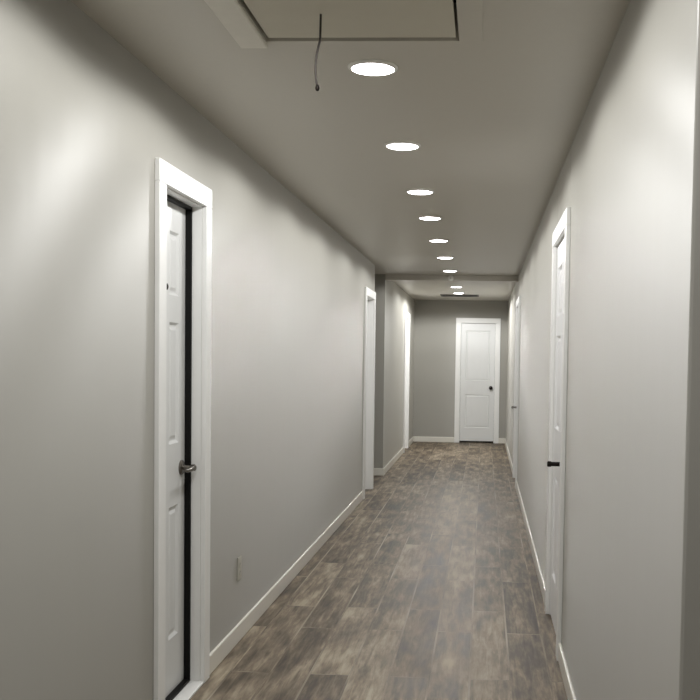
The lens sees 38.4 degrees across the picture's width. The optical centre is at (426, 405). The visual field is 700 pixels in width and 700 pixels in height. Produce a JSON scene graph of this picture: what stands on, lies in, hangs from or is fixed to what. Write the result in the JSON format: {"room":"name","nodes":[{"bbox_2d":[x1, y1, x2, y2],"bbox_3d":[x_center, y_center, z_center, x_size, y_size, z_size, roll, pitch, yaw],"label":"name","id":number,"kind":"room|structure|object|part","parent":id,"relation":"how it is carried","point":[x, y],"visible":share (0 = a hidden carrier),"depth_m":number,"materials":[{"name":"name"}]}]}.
{"room":"hallway","nodes":[
{"label":"hallway","id":0,"kind":"room"},
{"bbox_2d":[0,0,414,699],"bbox_3d":[-0.823,-0.175,7.910,0.125,2.443,18.700,1,3,3],"label":"wall","id":1,"kind":"structure","parent":0,"point":[85,123],"depth_m":3.38,"materials":[{"name":"beige paint"}]},
{"bbox_2d":[153,158,211,699],"bbox_3d":[-1.038,0.151,4.040,0.145,2.143,0.701,1,3,3],"label":"door","id":2,"kind":"structure","parent":1,"relation":"in","point":[183,205],"depth_m":4.24,"materials":[{"name":"white paint"}]},
{"bbox_3d":[-0.994,0.207,3.730,0.020,2.060,0.083,1,3,3],"label":"casing","id":3,"kind":"part","parent":2,"relation":"part of","materials":[{"name":"white paint"}]},
{"bbox_3d":[-1.038,0.263,4.246,0.013,0.062,0.062,1,3,3],"label":"handle","id":4,"kind":"part","parent":2,"relation":"part of","materials":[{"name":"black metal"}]},
{"bbox_3d":[-0.960,-0.877,3.989,0.020,0.083,0.701,1,3,3],"label":"head casing","id":5,"kind":"part","parent":2,"relation":"part of","materials":[{"name":"white paint"}]},
{"bbox_3d":[-1.010,0.265,4.201,0.058,0.028,0.115,1,3,3],"label":"lever","id":6,"kind":"part","parent":2,"relation":"part of","materials":[{"name":"black metal"}]},
{"bbox_3d":[-0.959,0.179,4.346,0.020,2.060,0.083,1,3,3],"label":"casing","id":7,"kind":"part","parent":2,"relation":"part of","materials":[{"name":"white paint"}]},
{"bbox_2d":[237,555,241,580],"bbox_3d":[-0.938,0.814,5.014,0.008,0.115,0.070,1,3,3],"label":"wall outlet","id":8,"kind":"object","parent":1,"relation":"attached to","point":[239,559],"visible":1,"depth_m":5.00,"materials":[{"name":"beige plastic"}]},
{"bbox_2d":[210,490,362,673],"bbox_3d":[-0.811,1.031,7.275,0.015,0.092,5.697,1,3,3],"label":"baseboard","id":9,"kind":"structure","parent":1,"relation":"attached to","point":[237,633],"depth_m":5.77,"materials":[{"name":"white paint"}]},
{"bbox_2d":[362,287,375,498],"bbox_3d":[-0.666,-0.143,10.510,0.145,2.143,0.876,1,3,3],"label":"door","id":10,"kind":"structure","parent":1,"relation":"in","point":[370,295],"depth_m":10.84,"materials":[{"name":"white paint"}]},
{"bbox_3d":[-0.627,-0.082,10.113,0.020,2.060,0.083,1,3,3],"label":"casing","id":11,"kind":"part","parent":10,"relation":"part of","materials":[{"name":"white paint"}]},
{"bbox_3d":[-0.588,-1.170,10.459,0.020,0.083,0.876,1,3,3],"label":"head casing","id":12,"kind":"part","parent":10,"relation":"part of","materials":[{"name":"white paint"}]},
{"bbox_3d":[-0.582,-0.118,10.904,0.020,2.060,0.083,1,3,3],"label":"casing","id":13,"kind":"part","parent":10,"relation":"part of","materials":[{"name":"white paint"}]},
{"bbox_2d":[384,447,403,474],"bbox_3d":[-0.443,0.742,13.666,0.015,0.092,2.981,1,3,3],"label":"baseboard","id":14,"kind":"structure","parent":1,"relation":"attached to","point":[396,457],"depth_m":13.46,"materials":[{"name":"white paint"}]},
{"bbox_2d":[403,311,409,447],"bbox_3d":[-0.375,-0.372,15.571,0.145,2.143,0.926,1,3,3],"label":"door","id":15,"kind":"structure","parent":1,"relation":"in","point":[407,315],"depth_m":15.92,"materials":[{"name":"white paint"}]},
{"bbox_3d":[-0.338,-0.310,15.149,0.020,2.060,0.083,1,3,3],"label":"casing","id":16,"kind":"part","parent":15,"relation":"part of","materials":[{"name":"white paint"}]},
{"bbox_3d":[-0.289,-0.348,15.990,0.020,2.060,0.083,1,3,3],"label":"casing","id":17,"kind":"part","parent":15,"relation":"part of","materials":[{"name":"white paint"}]},
{"bbox_2d":[71,0,629,300],"bbox_3d":[0.070,-1.442,7.852,6.400,0.120,19.200,1,3,3],"label":"ceiling","id":18,"kind":"structure","parent":0,"point":[496,120],"depth_m":4.15,"materials":[{"name":"beige paint"}]},
{"bbox_2d":[204,0,482,47],"bbox_3d":[-0.232,-1.240,2.894,0.789,0.194,0.698,1,3,3],"label":"attic hatch","id":19,"kind":"object","parent":18,"relation":"attached to","point":[277,18],"visible":1,"depth_m":3.00,"materials":[{"name":"paint"}]},
{"bbox_2d":[314,14,321,90],"bbox_3d":[-0.323,-1.048,2.969,0.019,0.225,0.014,0,3,-25],"label":"pull cord","id":20,"kind":"object","parent":19,"relation":"hanging from","point":[317,87],"visible":1,"depth_m":2.97,"materials":[{"name":"black fabric"}]},
{"bbox_3d":[-0.224,-1.168,2.893,0.601,0.019,0.585,1,3,3],"label":"panel","id":21,"kind":"part","parent":19,"relation":"part of","materials":[{"name":"paint"}]},
{"bbox_2d":[348,59,397,75],"bbox_3d":[-0.188,-1.178,3.497,0.176,0.012,0.176,1,3,3],"label":"recessed light","id":22,"kind":"object","parent":18,"relation":"in","point":[369,67],"visible":1,"depth_m":3.47,"materials":[{"name":"white plastic"}]},
{"bbox_2d":[384,141,420,149],"bbox_3d":[-0.116,-1.235,4.763,0.176,0.012,0.176,1,3,3],"label":"recessed light","id":23,"kind":"object","parent":18,"relation":"in","point":[395,145],"visible":1,"depth_m":4.73,"materials":[{"name":"white plastic"}]},
{"bbox_2d":[406,189,433,194],"bbox_3d":[-0.041,-1.294,6.060,0.176,0.012,0.176,1,3,3],"label":"recessed light","id":24,"kind":"object","parent":18,"relation":"in","point":[410,191],"visible":1,"depth_m":6.02,"materials":[{"name":"white plastic"}]},
{"bbox_2d":[418,216,441,219],"bbox_3d":[0.023,-1.345,7.177,0.176,0.012,0.176,1,3,3],"label":"recessed light","id":25,"kind":"object","parent":18,"relation":"in","point":[419,217],"visible":1,"depth_m":7.14,"materials":[{"name":"white plastic"}]},
{"bbox_2d":[428,239,448,241],"bbox_3d":[0.101,-1.406,8.533,0.176,0.012,0.176,1,3,3],"label":"recessed light","id":26,"kind":"object","parent":18,"relation":"in","point":[430,240],"visible":1,"depth_m":8.48,"materials":[{"name":"white plastic"}]},
{"bbox_2d":[436,256,453,258],"bbox_3d":[0.183,-1.470,9.950,0.176,0.012,0.176,1,3,3],"label":"recessed light","id":27,"kind":"object","parent":18,"relation":"in","point":[439,257],"visible":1,"depth_m":9.89,"materials":[{"name":"white plastic"}]},
{"bbox_2d":[385,274,517,281],"bbox_3d":[0.303,-1.541,12.105,1.600,0.068,0.160,1,3,3],"label":"beam","id":28,"kind":"structure","parent":18,"relation":"attached to","point":[388,277],"depth_m":12.03,"materials":[{"name":"beige paint"}]},
{"bbox_2d":[440,294,478,296],"bbox_3d":[0.523,-1.739,15.834,0.600,0.008,0.460,1,3,3],"label":"ceiling vent","id":29,"kind":"object","parent":18,"relation":"in","point":[442,295],"visible":1,"depth_m":15.78,"materials":[{"name":"black metal"}]},
{"bbox_2d":[190,441,567,699],"bbox_3d":[0.031,1.108,7.970,6.400,0.100,19.200,1,3,3],"label":"floor","id":30,"kind":"structure","parent":0,"point":[429,589],"depth_m":5.75,"materials":[{"name":"brown wood"}]},
{"bbox_2d":[413,300,507,441],"bbox_3d":[0.578,-0.585,17.249,1.850,2.443,0.125,1,3,3],"label":"wall","id":31,"kind":"structure","parent":0,"point":[434,320],"depth_m":17.19,"materials":[{"name":"beige paint"}]},
{"bbox_2d":[414,436,453,441],"bbox_3d":[0.122,0.584,17.258,0.701,0.092,0.015,1,3,3],"label":"baseboard","id":32,"kind":"structure","parent":31,"relation":"attached to","point":[416,438],"depth_m":17.25,"materials":[{"name":"white paint"}]},
{"bbox_2d":[454,318,500,442],"bbox_3d":[0.872,-0.429,17.213,0.763,2.143,0.177,1,3,3],"label":"door","id":33,"kind":"structure","parent":31,"relation":"in","point":[477,359],"depth_m":17.19,"materials":[{"name":"white paint"}]},
{"bbox_3d":[0.529,-0.391,17.188,0.083,2.060,0.020,1,3,3],"label":"casing","id":34,"kind":"part","parent":33,"relation":"part of","materials":[{"name":"white paint"}]},
{"bbox_3d":[0.885,-1.455,17.119,0.763,0.083,0.020,1,3,3],"label":"head casing","id":35,"kind":"part","parent":33,"relation":"part of","materials":[{"name":"white paint"}]},
{"bbox_3d":[1.208,-0.379,17.149,0.083,2.060,0.020,1,3,3],"label":"casing","id":36,"kind":"part","parent":33,"relation":"part of","materials":[{"name":"white paint"}]},
{"bbox_2d":[499,438,504,442],"bbox_3d":[1.288,0.605,17.192,0.104,0.092,0.015,1,3,3],"label":"baseboard","id":37,"kind":"structure","parent":31,"relation":"attached to","point":[501,440],"depth_m":17.18,"materials":[{"name":"white paint"}]},
{"bbox_2d":[506,0,699,699],"bbox_3d":[0.998,-0.222,9.528,0.125,2.443,15.260,1,3,3],"label":"wall","id":38,"kind":"structure","parent":0,"point":[629,177],"depth_m":2.71,"materials":[{"name":"beige paint"}]},
{"bbox_2d":[505,438,512,471],"bbox_3d":[1.205,0.718,14.727,0.015,0.092,4.951,1,3,3],"label":"baseboard","id":39,"kind":"structure","parent":38,"relation":"attached to","point":[506,446],"depth_m":14.29,"materials":[{"name":"white paint"}]},
{"bbox_2d":[511,296,520,488],"bbox_3d":[1.079,-0.169,11.652,0.200,2.143,1.116,1,3,3],"label":"door","id":40,"kind":"structure","parent":38,"relation":"in","point":[518,301],"depth_m":12.08,"materials":[{"name":"white paint"}]},
{"bbox_3d":[1.073,-0.151,12.171,0.020,2.060,0.083,1,3,3],"label":"casing","id":41,"kind":"part","parent":40,"relation":"part of","materials":[{"name":"white paint"}]},
{"bbox_3d":[1.014,-0.104,11.140,0.020,2.060,0.083,1,3,3],"label":"casing","id":42,"kind":"part","parent":40,"relation":"part of","materials":[{"name":"white paint"}]},
{"bbox_3d":[1.060,-1.198,11.606,0.020,0.083,1.116,1,3,3],"label":"head casing","id":43,"kind":"part","parent":40,"relation":"part of","materials":[{"name":"white paint"}]},
{"bbox_2d":[516,481,544,604],"bbox_3d":[0.843,1.003,8.430,0.015,0.092,5.442,1,3,3],"label":"baseboard","id":44,"kind":"structure","parent":38,"relation":"attached to","point":[530,538],"depth_m":7.28,"materials":[{"name":"white paint"}]},
{"bbox_2d":[545,207,570,660],"bbox_3d":[0.707,0.124,5.184,0.202,2.143,0.966,1,3,3],"label":"door","id":45,"kind":"structure","parent":38,"relation":"in","point":[558,332],"depth_m":5.28,"materials":[{"name":"white paint"}]},
{"bbox_3d":[0.697,0.145,5.628,0.020,2.060,0.083,1,3,3],"label":"casing","id":46,"kind":"part","parent":45,"relation":"part of","materials":[{"name":"white paint"}]},
{"bbox_3d":[0.623,0.283,4.905,0.072,0.028,0.115,1,3,3],"label":"lever","id":47,"kind":"part","parent":45,"relation":"part of","materials":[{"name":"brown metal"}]},
{"bbox_3d":[0.688,-0.905,5.138,0.020,0.083,0.966,1,3,3],"label":"head casing","id":48,"kind":"part","parent":45,"relation":"part of","materials":[{"name":"white paint"}]},
{"bbox_3d":[0.646,0.185,4.747,0.020,2.060,0.083,1,3,3],"label":"casing","id":49,"kind":"part","parent":45,"relation":"part of","materials":[{"name":"white paint"}]},
{"bbox_2d":[558,643,576,699],"bbox_3d":[0.551,1.233,3.356,0.015,0.092,2.796,1,3,3],"label":"baseboard","id":50,"kind":"structure","parent":38,"relation":"attached to","point":[568,685],"depth_m":4.33,"materials":[{"name":"white paint"}]},
{"bbox_3d":[-1.670,-0.389,12.253,2.065,2.443,0.125,1,3,3],"label":"wall","id":51,"kind":"structure","parent":0,"visible":0},
{"bbox_2d":[374,468,383,475],"bbox_3d":[-1.622,0.790,12.234,2.205,0.092,0.015,1,3,3],"label":"baseboard","id":52,"kind":"structure","parent":51,"relation":"attached to","point":[377,471],"depth_m":12.17,"materials":[{"name":"white paint"}]}
]}

